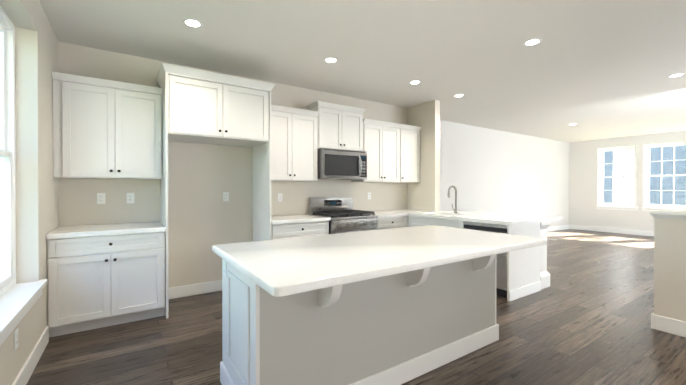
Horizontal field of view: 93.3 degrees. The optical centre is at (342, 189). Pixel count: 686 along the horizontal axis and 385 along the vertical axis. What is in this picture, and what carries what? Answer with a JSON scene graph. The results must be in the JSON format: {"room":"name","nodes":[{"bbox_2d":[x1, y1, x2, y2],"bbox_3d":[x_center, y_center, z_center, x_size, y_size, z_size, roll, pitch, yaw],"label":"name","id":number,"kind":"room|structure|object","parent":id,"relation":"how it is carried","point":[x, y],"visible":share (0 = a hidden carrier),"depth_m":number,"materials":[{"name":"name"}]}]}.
{"room":"kitchen","nodes":[
{"label":"kitchen","id":0,"kind":"room"},
{"bbox_2d":[0,0,58,384],"bbox_3d":[-0.859,-0.087,0.023,0.250,2.770,7.820,0,0,-34],"label":"wall","id":1,"kind":"structure","parent":0,"point":[37,182],"depth_m":2.48,"materials":[{"name":"beige paint"}]},
{"bbox_2d":[0,6,15,296],"bbox_3d":[-2.224,-0.256,2.014,0.079,1.930,0.950,0,0,-34],"label":"window","id":2,"kind":"structure","parent":1,"relation":"in","point":[7,175],"depth_m":2.36,"materials":[{"name":"white plastic"}]},
{"bbox_2d":[14,328,17,350],"bbox_3d":[-2.007,0.919,1.990,0.007,0.115,0.072,0,0,-34],"label":"electrical outlet","id":3,"kind":"object","parent":1,"relation":"attached to","point":[15,339],"visible":1,"depth_m":1.98,"materials":[{"name":"white plastic"}]},
{"bbox_2d":[0,279,47,345],"bbox_3d":[-1.865,0.768,1.687,0.180,0.115,2.000,0,0,-34],"label":"window sill","id":4,"kind":"structure","parent":1,"relation":"attached to","point":[17,302],"depth_m":2.06,"materials":[{"name":"white wood"}]},
{"bbox_2d":[12,326,48,384],"bbox_3d":[-0.574,1.232,-0.158,0.016,0.135,6.955,0,0,-34],"label":"baseboard","id":5,"kind":"structure","parent":1,"relation":"attached to","point":[26,371],"depth_m":2.29,"materials":[{"name":"white wood"}]},
{"bbox_2d":[58,41,568,287],"bbox_3d":[2.177,-0.117,6.884,12.400,2.770,0.490,0,0,-34],"label":"wall","id":6,"kind":"structure","parent":0,"point":[203,217],"depth_m":4.28,"materials":[{"name":"beige paint"}]},
{"bbox_2d":[97,193,104,203],"bbox_3d":[-2.566,0.093,3.434,0.072,0.115,0.007,0,0,-34],"label":"electrical outlet","id":7,"kind":"object","parent":6,"relation":"attached to","point":[100,198],"visible":1,"depth_m":3.43,"materials":[{"name":"white plastic"}]},
{"bbox_2d":[52,72,162,179],"bbox_3d":[-2.379,-0.597,3.338,0.883,0.960,0.365,0,0,-34],"label":"upper cabinet","id":8,"kind":"object","parent":6,"relation":"attached to","point":[106,129],"visible":1,"depth_m":3.20,"materials":[{"name":"white wood"}]},
{"bbox_2d":[127,193,133,202],"bbox_3d":[-2.349,0.092,3.578,0.072,0.115,0.007,0,0,-34],"label":"electrical outlet","id":9,"kind":"object","parent":6,"relation":"attached to","point":[130,197],"visible":1,"depth_m":3.58,"materials":[{"name":"white plastic"}]},
{"bbox_2d":[168,280,221,299],"bbox_3d":[-1.648,1.213,4.045,1.050,0.135,0.016,0,0,-34],"label":"baseboard","id":10,"kind":"structure","parent":6,"relation":"attached to","point":[212,286],"depth_m":3.93,"materials":[{"name":"white wood"}]},
{"bbox_2d":[223,192,228,200],"bbox_3d":[-1.500,0.090,4.143,0.072,0.115,0.007,0,0,-34],"label":"electrical outlet","id":11,"kind":"object","parent":6,"relation":"attached to","point":[225,196],"visible":1,"depth_m":4.14,"materials":[{"name":"white plastic"}]},
{"bbox_2d":[278,193,282,201],"bbox_3d":[-0.883,0.108,4.552,0.072,0.115,0.007,0,0,-34],"label":"electrical outlet","id":12,"kind":"object","parent":6,"relation":"attached to","point":[280,197],"visible":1,"depth_m":4.55,"materials":[{"name":"white plastic"}]},
{"bbox_2d":[271,104,318,180],"bbox_3d":[-0.757,-0.602,4.415,0.794,0.960,0.365,0,0,-34],"label":"upper cabinet","id":13,"kind":"object","parent":6,"relation":"attached to","point":[294,144],"visible":0.79,"depth_m":4.30,"materials":[{"name":"white wood"}]},
{"bbox_2d":[306,101,365,150],"bbox_3d":[-0.096,-0.906,4.853,0.846,0.645,0.365,0,0,-34],"label":"upper cabinet","id":14,"kind":"object","parent":6,"relation":"attached to","point":[340,126],"visible":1,"depth_m":4.71,"materials":[{"name":"white wood"}]},
{"bbox_2d":[318,148,366,179],"bbox_3d":[-0.059,-0.369,4.801,0.772,0.421,0.491,0,0,-34],"label":"microwave","id":15,"kind":"object","parent":14,"relation":"attached to","point":[338,164],"visible":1,"depth_m":4.61,"materials":[{"name":"silver metal"}]},
{"bbox_2d":[351,119,400,182],"bbox_3d":[0.550,-0.605,5.284,0.756,0.960,0.365,0,0,-34],"label":"upper cabinet","id":16,"kind":"object","parent":6,"relation":"attached to","point":[381,143],"visible":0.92,"depth_m":5.15,"materials":[{"name":"white wood"}]},
{"bbox_2d":[389,124,421,182],"bbox_3d":[1.070,-0.607,5.629,0.485,0.960,0.365,0,0,-34],"label":"upper cabinet","id":17,"kind":"object","parent":6,"relation":"attached to","point":[409,153],"visible":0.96,"depth_m":5.51,"materials":[{"name":"white wood"}]},
{"bbox_2d":[547,225,568,231],"bbox_3d":[4.316,1.193,8.451,7.030,0.135,0.016,0,0,-34],"label":"baseboard","id":18,"kind":"structure","parent":6,"relation":"attached to","point":[556,228],"depth_m":9.96,"materials":[{"name":"white wood"}]},
{"bbox_2d":[26,229,685,384],"bbox_3d":[4.155,1.332,3.642,13.300,0.100,8.450,0,0,-34],"label":"floor","id":19,"kind":"structure","parent":0,"point":[584,318],"depth_m":2.75,"materials":[{"name":"brown wood"}]},
{"bbox_2d":[46,222,165,336],"bbox_3d":[-2.300,0.826,3.227,0.883,0.915,0.648,0,0,-34],"label":"base cabinet","id":20,"kind":"object","parent":19,"relation":"on","point":[102,275],"visible":1,"depth_m":2.97,"materials":[{"name":"white wood"}]},
{"bbox_2d":[157,63,274,318],"bbox_3d":[-1.467,0.019,3.767,1.170,2.525,0.664,0,0,-34],"label":"cabinet","id":21,"kind":"object","parent":19,"relation":"on","point":[202,107],"visible":0.96,"depth_m":3.53,"materials":[{"name":"white wood"}]},
{"bbox_2d":[271,214,330,239],"bbox_3d":[-0.674,0.822,4.307,0.806,0.915,0.648,0,0,-34],"label":"base cabinet","id":22,"kind":"object","parent":19,"relation":"on","point":[290,226],"visible":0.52,"depth_m":4.07,"materials":[{"name":"white wood"}]},
{"bbox_2d":[309,197,377,233],"bbox_3d":[0.014,0.695,4.708,0.772,1.165,0.722,0,0,-34],"label":"range","id":23,"kind":"object","parent":19,"relation":"on","point":[343,215],"visible":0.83,"depth_m":4.60,"materials":[{"name":"silver metal"}]},
{"bbox_2d":[220,249,519,384],"bbox_3d":[0.287,0.850,2.424,2.132,0.876,0.910,0,0,-34],"label":"kitchen island","id":24,"kind":"object","parent":19,"relation":"on","point":[396,306],"depth_m":2.01,"materials":[{"name":"grey paint"}]},
{"bbox_2d":[223,260,226,277],"bbox_3d":[-0.770,0.509,2.107,0.007,0.115,0.072,0,0,-34],"label":"electrical outlet","id":25,"kind":"object","parent":24,"relation":"attached to","point":[224,268],"visible":0.88,"depth_m":2.09,"materials":[{"name":"white plastic"}]},
{"bbox_2d":[212,225,546,300],"bbox_3d":[0.335,0.392,2.322,2.190,0.040,1.136,0,0,-34],"label":"island countertop","id":26,"kind":"structure","parent":24,"relation":"on","point":[287,267],"depth_m":1.91,"materials":[{"name":"white stone"}]},
{"bbox_2d":[376,217,404,229],"bbox_3d":[0.567,0.838,5.149,0.625,0.876,0.620,0,0,-34],"label":"base cabinet","id":27,"kind":"object","parent":19,"relation":"on","point":[383,222],"depth_m":4.88,"materials":[{"name":"white wood"}]},
{"bbox_2d":[405,213,408,226],"bbox_3d":[1.064,0.836,5.461,0.687,0.876,0.650,0,0,-34],"label":"base cabinet","id":28,"kind":"object","parent":19,"relation":"on","point":[406,214],"depth_m":5.08,"materials":[{"name":"white wood"}]},
{"bbox_2d":[409,213,456,227],"bbox_3d":[1.571,0.839,4.876,0.692,0.876,0.985,0,0,-34],"label":"base cabinet","id":29,"kind":"object","parent":19,"relation":"on","point":[413,221],"depth_m":4.74,"materials":[{"name":"white"}]},
{"bbox_2d":[373,209,444,216],"bbox_3d":[1.111,0.378,5.450,1.866,0.040,0.717,0,0,-34],"label":"countertop","id":30,"kind":"structure","parent":29,"relation":"on","point":[385,213],"depth_m":5.14,"materials":[{"name":"white stone"}]},
{"bbox_2d":[413,210,476,220],"bbox_3d":[1.774,0.380,5.022,1.236,0.040,0.730,0,0,-34],"label":"countertop","id":31,"kind":"structure","parent":29,"relation":"on","point":[461,213],"depth_m":4.92,"materials":[{"name":"white stone"}]},
{"bbox_2d":[447,185,457,212],"bbox_3d":[1.677,0.146,5.016,0.221,0.429,0.111,0,0,-34],"label":"faucet","id":32,"kind":"object","parent":31,"relation":"on","point":[448,195],"visible":1,"depth_m":5.03,"materials":[{"name":"silver metal"}]},
{"bbox_2d":[457,221,540,300],"bbox_3d":[2.026,0.842,4.193,0.726,0.876,0.657,0,0,-34],"label":"base cabinet","id":33,"kind":"object","parent":19,"relation":"on","point":[520,273],"depth_m":3.88,"materials":[{"name":"white wood"}]},
{"bbox_2d":[449,213,560,224],"bbox_3d":[2.208,0.383,4.368,1.236,0.040,0.841,0,0,-34],"label":"countertop","id":34,"kind":"structure","parent":33,"relation":"on","point":[501,218],"depth_m":4.19,"materials":[{"name":"white stone"}]},
{"bbox_2d":[541,225,548,272],"bbox_3d":[2.563,0.791,4.312,0.199,0.556,0.200,0,0,-34],"label":"base cabinet","id":35,"kind":"object","parent":19,"relation":"on","point":[543,231],"depth_m":4.23,"materials":[{"name":"white wood"}]},
{"bbox_2d":[541,273,549,288],"bbox_3d":[2.563,1.199,4.313,0.257,0.160,0.256,0,0,-34],"label":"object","id":36,"kind":"structure","parent":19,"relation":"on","point":[545,277],"depth_m":4.20,"materials":[{"name":"white wood"}]},
{"bbox_2d":[39,0,685,142],"bbox_3d":[4.155,-1.538,3.629,13.300,0.100,8.450,0,0,-34],"label":"ceiling","id":37,"kind":"structure","parent":0,"point":[596,69],"depth_m":3.43,"materials":[{"name":"white paint"}]},
{"bbox_2d":[182,18,202,27],"bbox_3d":[-1.338,-1.481,2.880,0.164,0.006,0.164,0,0,-34],"label":"recessed light","id":38,"kind":"object","parent":37,"relation":"in","point":[191,22],"visible":1,"depth_m":2.87,"materials":[{"name":"white plastic"}]},
{"bbox_2d":[324,57,337,62],"bbox_3d":[-0.138,-1.485,3.713,0.164,0.006,0.164,0,0,-34],"label":"recessed light","id":39,"kind":"object","parent":37,"relation":"in","point":[330,60],"visible":1,"depth_m":3.71,"materials":[{"name":"white plastic"}]},
{"bbox_2d":[409,80,420,84],"bbox_3d":[1.000,-1.489,4.493,0.164,0.006,0.164,0,0,-34],"label":"recessed light","id":40,"kind":"object","parent":37,"relation":"in","point":[414,82],"visible":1,"depth_m":4.49,"materials":[{"name":"white"}]},
{"bbox_2d":[523,38,541,45],"bbox_3d":[1.905,-1.483,3.257,0.164,0.006,0.164,0,0,-34],"label":"recessed light","id":41,"kind":"object","parent":37,"relation":"in","point":[532,42],"visible":1,"depth_m":3.26,"materials":[{"name":"white"}]},
{"bbox_2d":[667,73,684,77],"bbox_3d":[4.333,-1.487,4.210,0.164,0.006,0.164,0,0,-34],"label":"recessed light","id":42,"kind":"object","parent":37,"relation":"in","point":[675,75],"visible":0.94,"depth_m":4.21,"materials":[{"name":"white plastic"}]},
{"bbox_2d":[407,100,439,210],"bbox_3d":[1.266,-0.113,5.888,0.120,2.770,1.140,0,0,-34],"label":"wall","id":43,"kind":"structure","parent":0,"point":[424,194],"depth_m":5.52,"materials":[{"name":"beige paint"}]},
{"bbox_2d":[569,131,685,230],"bbox_3d":[9.576,-0.119,7.177,0.250,2.770,8.190,0,0,-34],"label":"wall","id":44,"kind":"structure","parent":0,"point":[583,180],"depth_m":9.78,"materials":[{"name":"white paint"}]},
{"bbox_2d":[569,225,653,235],"bbox_3d":[9.457,1.199,7.122,0.016,0.135,7.920,0,0,-34],"label":"baseboard","id":45,"kind":"structure","parent":44,"relation":"attached to","point":[612,230],"depth_m":9.45,"materials":[{"name":"white wood"}]},
{"bbox_2d":[599,146,636,206],"bbox_3d":[8.066,-0.383,9.486,0.079,1.722,0.890,0,0,-34],"label":"window","id":46,"kind":"structure","parent":44,"relation":"in","point":[601,169],"depth_m":9.53,"materials":[{"name":"white plastic"}]},
{"bbox_2d":[596,205,685,210],"bbox_3d":[8.553,0.536,8.566,0.160,0.108,3.050,0,0,-34],"label":"window sill","id":47,"kind":"structure","parent":44,"relation":"attached to","point":[627,208],"depth_m":9.10,"materials":[{"name":"white wood"}]},
{"bbox_2d":[645,142,685,208],"bbox_3d":[8.641,-0.379,8.620,0.079,1.722,0.890,0,0,-34],"label":"window","id":48,"kind":"structure","parent":44,"relation":"in","point":[647,165],"depth_m":8.72,"materials":[{"name":"white plastic"}]},
{"bbox_2d":[654,218,685,321],"bbox_3d":[4.089,0.762,1.281,0.120,1.060,4.195,0,0,-34],"label":"wall","id":49,"kind":"structure","parent":0,"point":[669,268],"depth_m":2.90,"materials":[{"name":"beige paint"}]},
{"bbox_2d":[649,210,685,219],"bbox_3d":[4.080,0.233,1.292,0.180,0.070,4.225,0,0,-34],"label":"trim","id":50,"kind":"structure","parent":49,"relation":"on","point":[670,214],"depth_m":2.90,"materials":[{"name":"white wood"}]},
{"bbox_2d":[651,313,685,336],"bbox_3d":[4.084,1.225,1.290,0.152,0.135,4.211,0,0,-34],"label":"baseboard","id":51,"kind":"structure","parent":49,"relation":"attached to","point":[668,325],"depth_m":2.90,"materials":[{"name":"white wood"}]},
{"label":"outside","id":52,"kind":"structure","parent":0,"visible":0},
{"bbox_3d":[7.902,1.700,5.142,140.000,0.050,120.000,0,0,-34],"label":"ground","id":53,"kind":"structure","parent":52,"visible":0},
{"bbox_2d":[603,149,633,203],"bbox_3d":[14.127,-2.706,21.774,9.800,8.613,9.950,0,0,-34],"label":"neighbouring house","id":54,"kind":"structure","parent":53,"relation":"on","point":[618,169],"depth_m":15.95,"materials":[{"name":"white"}]},
{"bbox_2d":[649,145,685,204],"bbox_3d":[21.044,-3.176,11.360,9.800,9.647,14.650,0,0,-34],"label":"neighbouring house","id":55,"kind":"structure","parent":53,"relation":"on","point":[681,169],"depth_m":13.91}
]}

